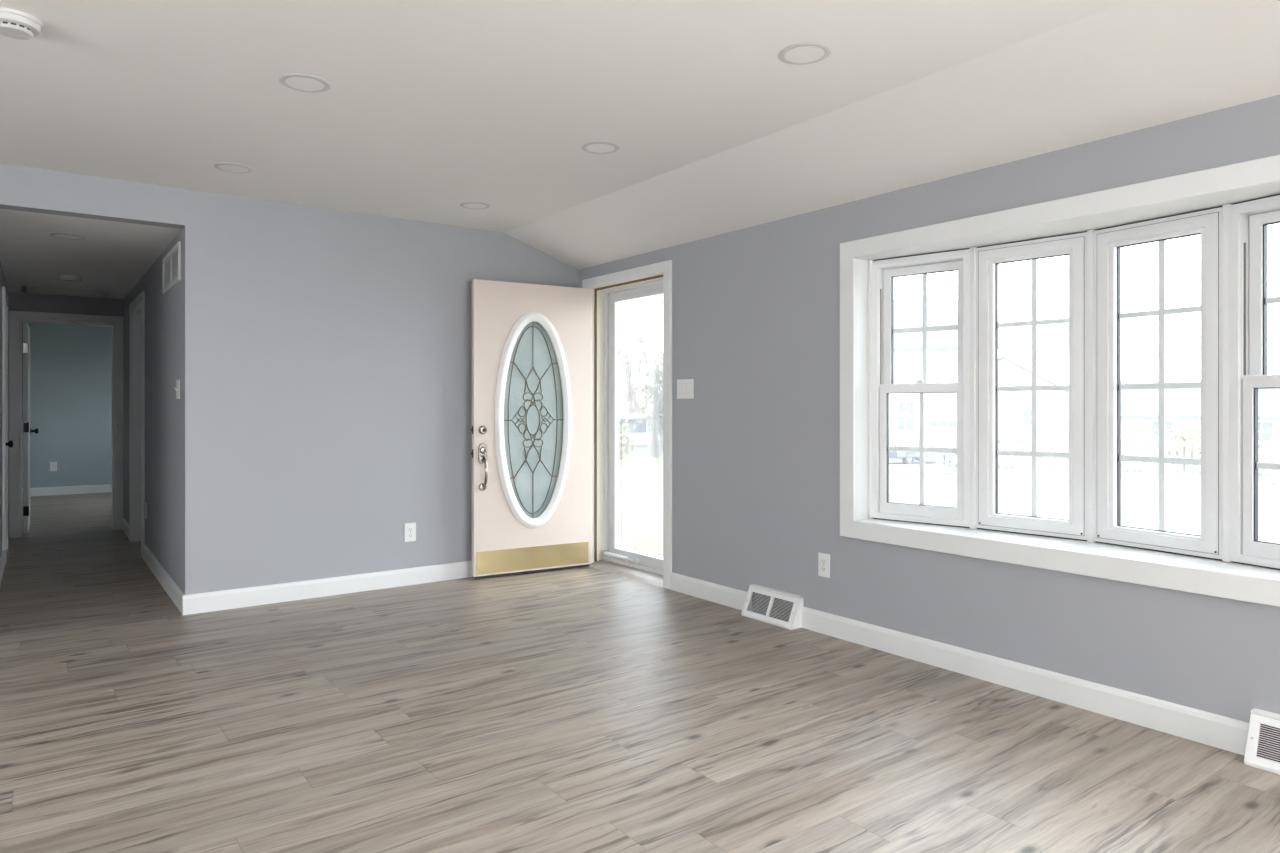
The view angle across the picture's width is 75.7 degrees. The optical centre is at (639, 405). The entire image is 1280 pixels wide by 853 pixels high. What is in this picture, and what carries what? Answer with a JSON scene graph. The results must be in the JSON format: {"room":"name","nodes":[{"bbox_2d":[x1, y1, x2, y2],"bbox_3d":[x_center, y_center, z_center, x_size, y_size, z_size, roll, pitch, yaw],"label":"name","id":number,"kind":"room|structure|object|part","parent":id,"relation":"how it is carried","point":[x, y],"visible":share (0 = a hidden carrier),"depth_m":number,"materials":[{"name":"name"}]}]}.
{"room":"empty living room","nodes":[
{"label":"empty living room","id":0,"kind":"room"},
{"bbox_2d":[0,261,7,556],"bbox_3d":[-4.632,0.055,5.866,0.120,2.290,3.960,0,0,-36],"label":"wall","id":1,"kind":"structure","parent":0,"point":[2,279],"depth_m":6.10,"materials":[{"name":"grey paint"}]},
{"bbox_2d":[0,550,4,585],"bbox_3d":[-4.075,1.144,5.221,0.015,0.112,2.500,0,0,-36],"label":"baseboard","id":2,"kind":"structure","parent":1,"relation":"attached to","point":[2,558],"depth_m":5.82,"materials":[{"name":"white paint"}]},
{"bbox_2d":[2,286,7,551],"bbox_3d":[-5.077,0.147,6.588,0.018,2.105,0.880,0,0,-36],"label":"trim","id":3,"kind":"structure","parent":1,"relation":"attached to","point":[4,293],"depth_m":6.24,"materials":[{"name":"white paint"}]},
{"bbox_2d":[5,440,12,447],"bbox_3d":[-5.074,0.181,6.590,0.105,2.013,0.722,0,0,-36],"label":"door knob","id":4,"kind":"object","parent":1,"relation":"in","point":[9,443],"depth_m":6.38,"materials":[{"name":"black metal"}]},
{"bbox_2d":[8,292,123,537],"bbox_3d":[-5.630,-0.050,7.664,4.800,2.500,0.120,0,0,-36],"label":"wall","id":5,"kind":"structure","parent":0,"point":[17,301],"depth_m":7.72,"materials":[{"name":"grey paint"}]},
{"bbox_2d":[23,323,38,533],"bbox_3d":[-5.897,0.206,7.979,0.107,1.963,0.710,0,0,-35],"label":"door","id":6,"kind":"structure","parent":5,"relation":"in","point":[27,430],"depth_m":7.68,"materials":[{"name":"white paint"}]},
{"bbox_3d":[-5.914,0.180,7.973,0.005,1.640,0.480,0,0,-35],"label":"panel moulding","id":7,"kind":"part","parent":6,"relation":"part of","materials":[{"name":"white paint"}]},
{"bbox_3d":[-6.047,0.250,8.222,0.072,0.064,0.064,0,0,-35],"label":"handle","id":8,"kind":"part","parent":6,"relation":"part of","materials":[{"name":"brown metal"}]},
{"bbox_2d":[9,310,123,537],"bbox_3d":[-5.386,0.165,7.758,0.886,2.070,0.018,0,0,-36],"label":"trim","id":9,"kind":"structure","parent":5,"relation":"attached to","point":[14,316],"depth_m":7.70,"materials":[{"name":"white paint"}]},
{"bbox_2d":[22,322,111,487],"bbox_3d":[-8.088,-0.050,11.008,4.800,2.500,0.120,0,0,-36],"label":"wall","id":10,"kind":"structure","parent":0,"point":[71,365],"depth_m":11.18,"materials":[{"name":"paint"}]},
{"bbox_2d":[50,462,56,470],"bbox_3d":[-7.888,0.815,11.075,0.078,0.124,0.008,0,0,-36],"label":"wall outlet","id":11,"kind":"object","parent":10,"relation":"attached to","point":[53,465],"visible":1,"depth_m":11.07,"materials":[{"name":"white plastic"}]},
{"bbox_2d":[22,484,111,496],"bbox_3d":[-8.048,1.144,10.954,4.800,0.112,0.015,0,0,-36],"label":"baseboard","id":12,"kind":"structure","parent":10,"relation":"attached to","point":[84,489],"depth_m":11.18,"materials":[{"name":"white paint"}]},
{"bbox_2d":[0,209,181,298],"bbox_3d":[-4.295,-1.190,6.114,1.117,0.300,3.960,0,0,-36],"label":"ceiling","id":13,"kind":"structure","parent":0,"point":[113,257],"depth_m":5.54,"materials":[{"name":"paint"}]},
{"bbox_2d":[21,286,109,297],"bbox_3d":[-5.232,-1.045,7.510,0.660,0.018,0.500,0,0,-36],"label":"attic hatch","id":14,"kind":"object","parent":13,"relation":"attached to","point":[60,291],"visible":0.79,"depth_m":7.48,"materials":[{"name":"white paint"}]},
{"bbox_2d":[50,233,85,239],"bbox_3d":[-3.502,-1.038,5.046,0.184,0.005,0.184,0,0,-36],"label":"recessed light","id":15,"kind":"object","parent":13,"relation":"in","point":[58,235],"visible":1,"depth_m":5.04,"materials":[{"name":"white plastic"}]},
{"bbox_2d":[59,275,82,283],"bbox_3d":[-4.577,-1.013,6.627,0.156,0.054,0.156,0,0,-36],"label":"smoke detector","id":16,"kind":"object","parent":13,"relation":"attached to","point":[69,279],"visible":1,"depth_m":6.58,"materials":[{"name":"beige plastic"}]},
{"bbox_2d":[124,230,181,589],"bbox_3d":[-3.813,0.055,6.468,0.120,2.290,3.960,0,0,-36],"label":"wall","id":17,"kind":"structure","parent":0,"point":[163,312],"depth_m":5.67,"materials":[{"name":"grey paint"}]},
{"bbox_2d":[122,518,128,538],"bbox_3d":[-4.797,1.144,7.694,0.015,0.112,0.820,0,0,-36],"label":"baseboard","id":18,"kind":"structure","parent":17,"relation":"attached to","point":[125,526],"depth_m":7.70,"materials":[{"name":"white paint"}]},
{"bbox_2d":[132,304,140,541],"bbox_3d":[-4.177,0.185,6.964,0.128,2.030,0.930,0,0,-36],"label":"trim","id":19,"kind":"structure","parent":17,"relation":"attached to","point":[136,314],"depth_m":7.30,"materials":[{"name":"white paint"}]},
{"bbox_2d":[129,291,144,556],"bbox_3d":[-4.232,0.147,6.923,0.018,2.105,1.080,0,0,-36],"label":"trim","id":20,"kind":"structure","parent":17,"relation":"attached to","point":[140,299],"depth_m":6.51,"materials":[{"name":"white paint"}]},
{"bbox_2d":[142,544,184,613],"bbox_3d":[-3.268,1.144,5.612,0.015,0.112,2.175,0,0,-36],"label":"baseboard","id":21,"kind":"structure","parent":17,"relation":"attached to","point":[175,593],"depth_m":5.42,"materials":[{"name":"white paint"}]},
{"bbox_2d":[162,241,180,293],"bbox_3d":[-2.949,-0.860,5.179,0.014,0.230,0.760,0,0,-36],"label":"air vent","id":22,"kind":"object","parent":17,"relation":"in","point":[171,263],"visible":1,"depth_m":5.17,"materials":[{"name":"white plastic"}]},
{"bbox_2d":[163,249,177,288],"bbox_3d":[-2.948,-0.860,5.180,0.010,0.176,0.706,0,0,-36],"label":"grille","id":23,"kind":"object","parent":22,"relation":"attached to","point":[170,261],"depth_m":5.18,"materials":[{"name":"white plastic"}]},
{"bbox_2d":[174,380,179,398],"bbox_3d":[-2.786,-0.100,4.952,0.020,0.116,0.116,0,0,-36],"label":"light switch","id":24,"kind":"object","parent":17,"relation":"attached to","point":[177,388],"visible":1,"depth_m":4.93,"materials":[{"name":"white plastic"}]},
{"bbox_3d":[-2.780,-0.100,4.956,0.006,0.116,0.116,0,0,-36],"label":"plate","id":25,"kind":"part","parent":24,"relation":"part of","materials":[{"name":"white plastic"}]},
{"bbox_2d":[0,163,578,594],"bbox_3d":[-3.207,-0.075,4.382,7.020,2.550,0.120,0,0,-36],"label":"wall","id":26,"kind":"structure","parent":0,"point":[327,353],"depth_m":5.16,"materials":[{"name":"grey paint"}]},
{"bbox_2d":[182,561,471,614],"bbox_3d":[-1.732,1.144,5.382,2.218,0.112,0.015,0,0,-36],"label":"baseboard","id":27,"kind":"structure","parent":26,"relation":"attached to","point":[292,591],"depth_m":5.17,"materials":[{"name":"white paint"}]},
{"bbox_2d":[405,522,415,541],"bbox_3d":[-1.541,0.847,5.526,0.078,0.124,0.008,0,0,-36],"label":"wall outlet","id":28,"kind":"object","parent":26,"relation":"attached to","point":[410,528],"visible":1,"depth_m":5.52,"materials":[{"name":"white plastic"}]},
{"bbox_2d":[0,492,1279,852],"bbox_3d":[-2.970,1.260,3.898,6.930,0.120,17.700,0,0,-36],"label":"floor","id":29,"kind":"structure","parent":0,"point":[585,709],"depth_m":3.00,"materials":[{"name":"grey laminate"}]},
{"bbox_2d":[741,584,802,629],"bbox_3d":[0.734,1.116,4.594,0.098,0.168,0.385,0,0,-36],"label":"floor vent","id":30,"kind":"object","parent":29,"relation":"in","point":[779,608],"visible":1,"depth_m":4.58,"materials":[{"name":"white plastic"}]},
{"bbox_2d":[747,592,770,615],"bbox_3d":[0.674,1.119,4.657,0.055,0.108,0.156,0,0,-36],"label":"grille","id":31,"kind":"object","parent":30,"relation":"attached to","point":[758,603],"depth_m":4.68,"materials":[{"name":"white plastic"}]},
{"bbox_2d":[768,597,793,621],"bbox_3d":[0.776,1.119,4.518,0.055,0.108,0.156,0,0,-36],"label":"grille","id":32,"kind":"object","parent":30,"relation":"attached to","point":[783,607],"depth_m":4.54,"materials":[{"name":"white plastic"}]},
{"bbox_2d":[1244,708,1279,774],"bbox_3d":[2.175,1.116,2.632,0.098,0.168,0.386,0,0,-36],"label":"floor vent","id":33,"kind":"object","parent":29,"relation":"in","point":[1262,750],"visible":1,"depth_m":2.75,"materials":[{"name":"white plastic"}]},
{"bbox_2d":[1256,724,1279,762],"bbox_3d":[2.115,1.119,2.695,0.055,0.108,0.157,0,0,-36],"label":"grille","id":34,"kind":"object","parent":33,"relation":"attached to","point":[1267,735],"depth_m":2.75,"materials":[{"name":"white plastic"}]},
{"bbox_2d":[0,0,1279,269],"bbox_3d":[-0.364,-1.205,0.682,7.320,0.591,9.430,0,0,-36],"label":"ceiling","id":35,"kind":"structure","parent":0,"point":[429,108],"depth_m":3.24,"materials":[{"name":"paint"}]},
{"bbox_2d":[0,7,42,39],"bbox_3d":[-2.019,-1.224,2.655,0.153,0.053,0.153,0,0,-36],"label":"smoke detector","id":36,"kind":"object","parent":35,"relation":"attached to","point":[15,24],"visible":1,"depth_m":2.63,"materials":[{"name":"beige plastic"}]},
{"bbox_2d":[214,163,252,172],"bbox_3d":[-2.131,-1.248,4.323,0.184,0.005,0.184,0,0,-36],"label":"recessed light","id":37,"kind":"object","parent":35,"relation":"in","point":[228,167],"visible":1,"depth_m":4.31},
{"bbox_2d":[279,73,329,92],"bbox_3d":[-1.297,-1.248,3.187,0.184,0.005,0.184,0,0,-36],"label":"recessed light","id":38,"kind":"object","parent":35,"relation":"in","point":[299,82],"visible":1,"depth_m":3.18,"materials":[{"name":"white plastic"}]},
{"bbox_2d":[460,202,489,208],"bbox_3d":[-1.030,-1.248,5.134,0.184,0.005,0.184,0,0,-36],"label":"recessed light","id":39,"kind":"object","parent":35,"relation":"in","point":[469,205],"visible":1,"depth_m":5.12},
{"bbox_2d":[581,142,618,153],"bbox_3d":[-0.192,-1.248,3.985,0.184,0.005,0.184,0,0,-36],"label":"recessed light","id":40,"kind":"object","parent":35,"relation":"in","point":[592,147],"visible":1,"depth_m":3.97,"materials":[{"name":"white plastic"}]},
{"bbox_2d":[778,42,830,64],"bbox_3d":[0.584,-1.248,2.922,0.184,0.005,0.184,0,0,-36],"label":"recessed light","id":41,"kind":"object","parent":35,"relation":"in","point":[805,53],"visible":1,"depth_m":2.91,"materials":[{"name":"white plastic"}]},
{"bbox_2d":[579,95,1279,722],"bbox_3d":[2.316,0.110,2.657,0.160,2.420,9.440,0,0,-36],"label":"wall","id":42,"kind":"structure","parent":0,"point":[756,309],"depth_m":4.18,"materials":[{"name":"grey paint"}]},
{"bbox_2d":[471,279,590,578],"bbox_3d":[-0.754,0.159,5.903,0.924,2.066,0.141,0,0,-31],"label":"door","id":43,"kind":"structure","parent":42,"relation":"in","point":[531,429],"depth_m":5.90,"materials":[{"name":"paint"}]},
{"bbox_3d":[-1.089,0.328,5.701,0.062,0.136,0.013,0,0,-31],"label":"handle","id":44,"kind":"part","parent":43,"relation":"part of","materials":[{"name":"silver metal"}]},
{"bbox_3d":[-0.771,0.100,5.924,0.604,1.550,0.089,0,0,-31],"label":"oval frame","id":45,"kind":"part","parent":43,"relation":"part of","materials":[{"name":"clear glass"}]},
{"bbox_3d":[-0.755,1.087,5.906,0.867,0.158,0.003,0,0,-31],"label":"kick plate","id":46,"kind":"part","parent":43,"relation":"part of","materials":[{"name":"gold metal"}]},
{"bbox_3d":[-0.771,0.100,5.924,0.508,1.454,0.008,0,0,-31],"label":"art glass","id":47,"kind":"part","parent":43,"relation":"part of","materials":[{"name":"glass"}]},
{"bbox_2d":[589,560,662,587],"bbox_3d":[-0.029,1.210,5.876,0.230,0.080,0.925,0,0,-36],"label":"threshold","id":48,"kind":"object","parent":42,"relation":"attached to","point":[651,578],"depth_m":5.84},
{"bbox_2d":[590,273,662,562],"bbox_3d":[-0.042,0.146,5.866,0.182,2.107,0.969,0,0,-36],"label":"trim","id":49,"kind":"structure","parent":42,"relation":"attached to","point":[601,293],"depth_m":6.25,"materials":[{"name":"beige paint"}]},
{"bbox_2d":[582,260,671,589],"bbox_3d":[-0.113,0.122,5.814,0.018,2.155,1.075,0,0,-36],"label":"trim","id":50,"kind":"structure","parent":42,"relation":"attached to","point":[665,267],"depth_m":5.41,"materials":[{"name":"white paint"}]},
{"bbox_2d":[601,278,662,574],"bbox_3d":[0.012,0.142,5.906,0.096,2.055,0.925,0,0,-36],"label":"door","id":51,"kind":"structure","parent":42,"relation":"in","point":[633,313],"depth_m":6.01,"materials":[{"name":"white glass"}]},
{"bbox_3d":[0.024,0.141,5.920,0.004,1.861,0.693,0,0,-36],"label":"glass pane","id":52,"kind":"part","parent":51,"relation":"part of","materials":[{"name":"clear glass"}]},
{"bbox_2d":[677,379,693,398],"bbox_3d":[0.288,-0.109,5.275,0.010,0.124,0.164,0,0,-36],"label":"light switch","id":53,"kind":"object","parent":42,"relation":"attached to","point":[685,387],"visible":1,"depth_m":5.27,"materials":[{"name":"white plastic"}]},
{"bbox_2d":[818,552,829,577],"bbox_3d":[0.971,0.840,4.347,0.008,0.124,0.078,0,0,-36],"label":"wall outlet","id":54,"kind":"object","parent":42,"relation":"attached to","point":[823,559],"visible":1,"depth_m":4.34,"materials":[{"name":"white plastic"}]},
{"bbox_2d":[856,258,867,519],"bbox_3d":[1.812,-0.085,3.428,0.260,1.430,2.110,0,0,-36],"label":"trim","id":55,"kind":"structure","parent":42,"relation":"attached to","point":[861,264],"depth_m":4.21,"materials":[{"name":"white paint"}]},
{"bbox_2d":[868,260,872,518],"bbox_3d":[1.225,-0.085,4.260,0.112,1.330,0.025,0,0,-36],"label":"trim","id":56,"kind":"structure","parent":42,"relation":"attached to","point":[869,261],"depth_m":4.23,"materials":[{"name":"white plastic"}]},
{"bbox_2d":[871,248,969,527],"bbox_3d":[1.410,-0.085,4.100,0.522,1.331,0.110,0,0,42],"label":"window","id":57,"kind":"structure","parent":42,"relation":"in","point":[883,271],"depth_m":4.11,"materials":[{"name":"white plastic"}]},
{"bbox_3d":[1.394,0.218,4.081,0.426,0.660,0.032,0,0,42],"label":"sash frame","id":58,"kind":"part","parent":57,"relation":"part of","materials":[{"name":"white plastic"}]},
{"bbox_3d":[1.420,-0.385,4.110,0.424,0.634,0.034,0,0,42],"label":"sash frame","id":59,"kind":"part","parent":57,"relation":"part of","materials":[{"name":"white plastic"}]},
{"bbox_2d":[671,572,1248,754],"bbox_3d":[1.691,1.144,3.361,0.015,0.112,5.015,0,0,-36],"label":"baseboard","id":60,"kind":"structure","parent":42,"relation":"attached to","point":[1218,731],"depth_m":3.46,"materials":[{"name":"white paint"}]},
{"bbox_2d":[970,247,976,528],"bbox_3d":[1.611,-0.085,3.920,0.112,1.330,0.047,0,0,-36],"label":"trim","id":61,"kind":"structure","parent":42,"relation":"attached to","point":[972,249],"depth_m":3.88,"materials":[{"name":"white plastic"}]},
{"bbox_2d":[976,231,1086,540],"bbox_3d":[1.783,-0.085,3.732,0.111,1.331,0.518,0,0,-42],"label":"window","id":62,"kind":"structure","parent":42,"relation":"in","point":[1074,245],"depth_m":3.72,"materials":[{"name":"white plastic"}]},
{"bbox_2d":[840,155,1279,606],"bbox_3d":[1.699,-0.084,3.345,0.020,1.508,2.240,0,0,-36],"label":"trim","id":63,"kind":"structure","parent":42,"relation":"attached to","point":[1235,586],"depth_m":3.43,"materials":[{"name":"white paint"}]},
{"bbox_2d":[857,519,1279,578],"bbox_3d":[1.885,0.605,3.482,0.440,0.050,2.060,0,0,-36],"label":"windowsill","id":64,"kind":"structure","parent":42,"relation":"attached to","point":[1067,544],"depth_m":3.35,"materials":[{"name":"white paint"}]},
{"bbox_2d":[857,182,1279,259],"bbox_3d":[1.885,-0.780,3.482,0.440,0.060,2.060,0,0,-36],"label":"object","id":65,"kind":"structure","parent":42,"relation":"attached to","point":[1110,219],"depth_m":3.33,"materials":[{"name":"white paint"}]},
{"bbox_2d":[1087,229,1094,542],"bbox_3d":[1.960,-0.085,3.537,0.112,1.330,0.047,0,0,-36],"label":"trim","id":66,"kind":"structure","parent":42,"relation":"attached to","point":[1090,233],"depth_m":3.50,"materials":[{"name":"white plastic"}]},
{"bbox_2d":[1094,206,1221,560],"bbox_3d":[2.094,-0.085,3.310,0.111,1.331,0.518,0,0,-30],"label":"window","id":67,"kind":"structure","parent":42,"relation":"in","point":[1207,223],"depth_m":3.30,"materials":[{"name":"white plastic"}]},
{"bbox_2d":[1222,204,1231,562],"bbox_3d":[2.221,-0.085,3.090,0.112,1.330,0.047,0,0,-36],"label":"trim","id":68,"kind":"structure","parent":42,"relation":"attached to","point":[1225,208],"depth_m":3.06,"materials":[{"name":"white plastic"}]},
{"bbox_2d":[1229,194,1279,569],"bbox_3d":[2.333,-0.085,2.844,0.110,1.331,0.522,0,0,-24],"label":"window","id":69,"kind":"structure","parent":42,"relation":"in","point":[1249,220],"depth_m":3.02,"materials":[{"name":"white plastic"}]},
{"bbox_3d":[2.311,0.218,2.833,0.032,0.660,0.426,0,0,-24],"label":"sash frame","id":70,"kind":"part","parent":69,"relation":"part of","materials":[{"name":"white plastic"}]},
{"bbox_3d":[2.346,-0.385,2.849,0.034,0.634,0.424,0,0,-24],"label":"sash frame","id":71,"kind":"part","parent":69,"relation":"part of","materials":[{"name":"white plastic"}]},
{"label":"outside","id":72,"kind":"structure","parent":0,"visible":0},
{"bbox_2d":[889,439,1279,542],"bbox_3d":[26.439,2.210,62.854,110.000,0.620,170.000,0,0,-36],"label":"ground","id":73,"kind":"structure","parent":72,"point":[1139,496],"depth_m":17.48,"materials":[{"name":"white snow"}]},
{"bbox_2d":[889,298,1003,458],"bbox_3d":[13.305,-1.260,43.828,10.100,8.760,8.700,0,0,17],"label":"house","id":74,"kind":"structure","parent":73,"relation":"on","point":[940,409],"depth_m":39.69,"materials":[{"name":"white"}]},
{"bbox_3d":[12.836,-1.980,39.769,0.750,1.200,0.010,0,0,17],"label":"pane","id":75,"kind":"part","parent":74,"relation":"part of","materials":[{"name":"clear glass"}]},
{"bbox_3d":[12.836,0.470,39.769,0.750,1.350,0.010,0,0,17],"label":"pane","id":76,"kind":"part","parent":74,"relation":"part of","materials":[{"name":"glass"}]},
{"bbox_3d":[14.054,0.830,39.382,0.300,0.280,0.017,0,0,17],"label":"pane","id":77,"kind":"part","parent":74,"relation":"part of","materials":[{"name":"white glass"}]},
{"bbox_3d":[14.453,0.830,39.261,0.300,0.280,0.017,0,0,17],"label":"pane","id":78,"kind":"part","parent":74,"relation":"part of","materials":[{"name":"white glass"}]},
{"bbox_3d":[14.852,0.830,39.140,0.300,0.280,0.017,0,0,17],"label":"pane","id":79,"kind":"part","parent":74,"relation":"part of","materials":[{"name":"white glass"}]},
{"bbox_3d":[15.200,-1.980,39.051,0.900,1.200,0.010,0,0,17],"label":"pane","id":80,"kind":"part","parent":74,"relation":"part of","materials":[{"name":"glass"}]},
{"bbox_2d":[998,356,1068,439],"bbox_3d":[28.943,-0.310,65.660,9.700,6.860,8.700,0,0,24],"label":"house","id":81,"kind":"structure","parent":73,"relation":"on","point":[1014,407],"depth_m":61.35,"materials":[{"name":"white"}]},
{"bbox_3d":[28.969,0.820,61.256,0.900,1.200,0.010,0,0,24],"label":"pane","id":82,"kind":"part","parent":81,"relation":"part of","materials":[{"name":"glass"}]},
{"bbox_2d":[936,430,1278,485],"bbox_3d":[12.153,1.350,21.993,8.036,1.349,0.155,0,0,22],"label":"picket fence","id":83,"kind":"object","parent":73,"relation":"on","point":[1273,446],"visible":0.45,"depth_m":21.61,"materials":[{"name":"white wood"}]},
{"bbox_3d":[8.504,1.336,23.500,0.140,1.320,0.140,0,0,22],"label":"post","id":84,"kind":"part","parent":83,"relation":"part of","materials":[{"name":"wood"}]},
{"bbox_3d":[10.938,1.336,22.500,0.140,1.320,0.140,0,0,22],"label":"post","id":85,"kind":"part","parent":83,"relation":"part of","materials":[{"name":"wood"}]},
{"bbox_3d":[12.146,1.000,21.977,7.896,0.129,0.050,0,0,22],"label":"rail","id":86,"kind":"part","parent":83,"relation":"part of","materials":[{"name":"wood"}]},
{"bbox_3d":[12.146,1.710,21.977,7.896,0.129,0.050,0,0,22],"label":"rail","id":87,"kind":"part","parent":83,"relation":"part of","materials":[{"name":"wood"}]},
{"bbox_3d":[13.373,1.345,21.500,0.140,1.320,0.140,0,0,22],"label":"post","id":88,"kind":"part","parent":83,"relation":"part of","materials":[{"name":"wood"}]},
{"bbox_3d":[15.807,1.364,20.500,0.140,1.320,0.140,0,0,22],"label":"post","id":89,"kind":"part","parent":83,"relation":"part of","materials":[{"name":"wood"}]},
{"bbox_2d":[1147,437,1170,457],"bbox_3d":[15.803,1.539,25.023,0.657,1.298,0.750,0,0,-36],"label":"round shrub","id":90,"kind":"object","parent":73,"relation":"on","point":[1156,439],"visible":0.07,"depth_m":24.94,"materials":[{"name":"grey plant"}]},
{"bbox_2d":[1167,424,1200,477],"bbox_3d":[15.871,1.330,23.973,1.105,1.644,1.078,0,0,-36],"label":"round shrub","id":91,"kind":"object","parent":73,"relation":"on","point":[1194,435],"visible":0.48,"depth_m":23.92,"materials":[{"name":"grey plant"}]},
{"bbox_3d":[15.913,1.567,24.000,0.586,1.170,0.510,0,0,-36],"label":"stem","id":92,"kind":"part","parent":91,"relation":"part of","materials":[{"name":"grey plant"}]},
{"bbox_2d":[1121,379,1279,454],"bbox_3d":[33.013,0.790,47.280,11.600,4.660,8.700,0,0,35],"label":"house","id":93,"kind":"structure","parent":73,"relation":"on","point":[1139,407],"depth_m":45.70,"materials":[{"name":"white"}]},
{"bbox_3d":[28.743,1.320,45.358,0.900,1.000,0.010,0,0,35],"label":"pane","id":94,"kind":"part","parent":93,"relation":"part of","materials":[{"name":"glass"}]},
{"bbox_3d":[32.351,1.320,42.839,0.900,1.000,0.010,0,0,35],"label":"pane","id":95,"kind":"part","parent":93,"relation":"part of","materials":[{"name":"glass"}]},
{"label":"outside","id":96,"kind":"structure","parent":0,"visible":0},
{"bbox_2d":[889,458,956,472],"bbox_3d":[10.853,2.218,32.500,3.000,0.564,17.923,0,0,18],"label":"path","id":97,"kind":"structure","parent":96,"point":[895,465],"depth_m":30.77,"materials":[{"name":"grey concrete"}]},
{"bbox_2d":[889,430,956,463],"bbox_3d":[11.804,1.735,35.495,4.502,1.440,1.760,0,0,-34],"label":"parked car","id":98,"kind":"object","parent":97,"relation":"on","point":[904,438],"visible":0.37,"depth_m":34.30,"materials":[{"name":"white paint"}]},
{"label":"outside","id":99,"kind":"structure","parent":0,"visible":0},
{"bbox_2d":[998,447,1177,452],"bbox_3d":[7.684,2.500,47.000,56.124,0.001,43.829,0,0,-36],"label":"road","id":100,"kind":"structure","parent":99,"point":[999,448],"depth_m":47.33,"materials":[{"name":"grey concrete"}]}
]}

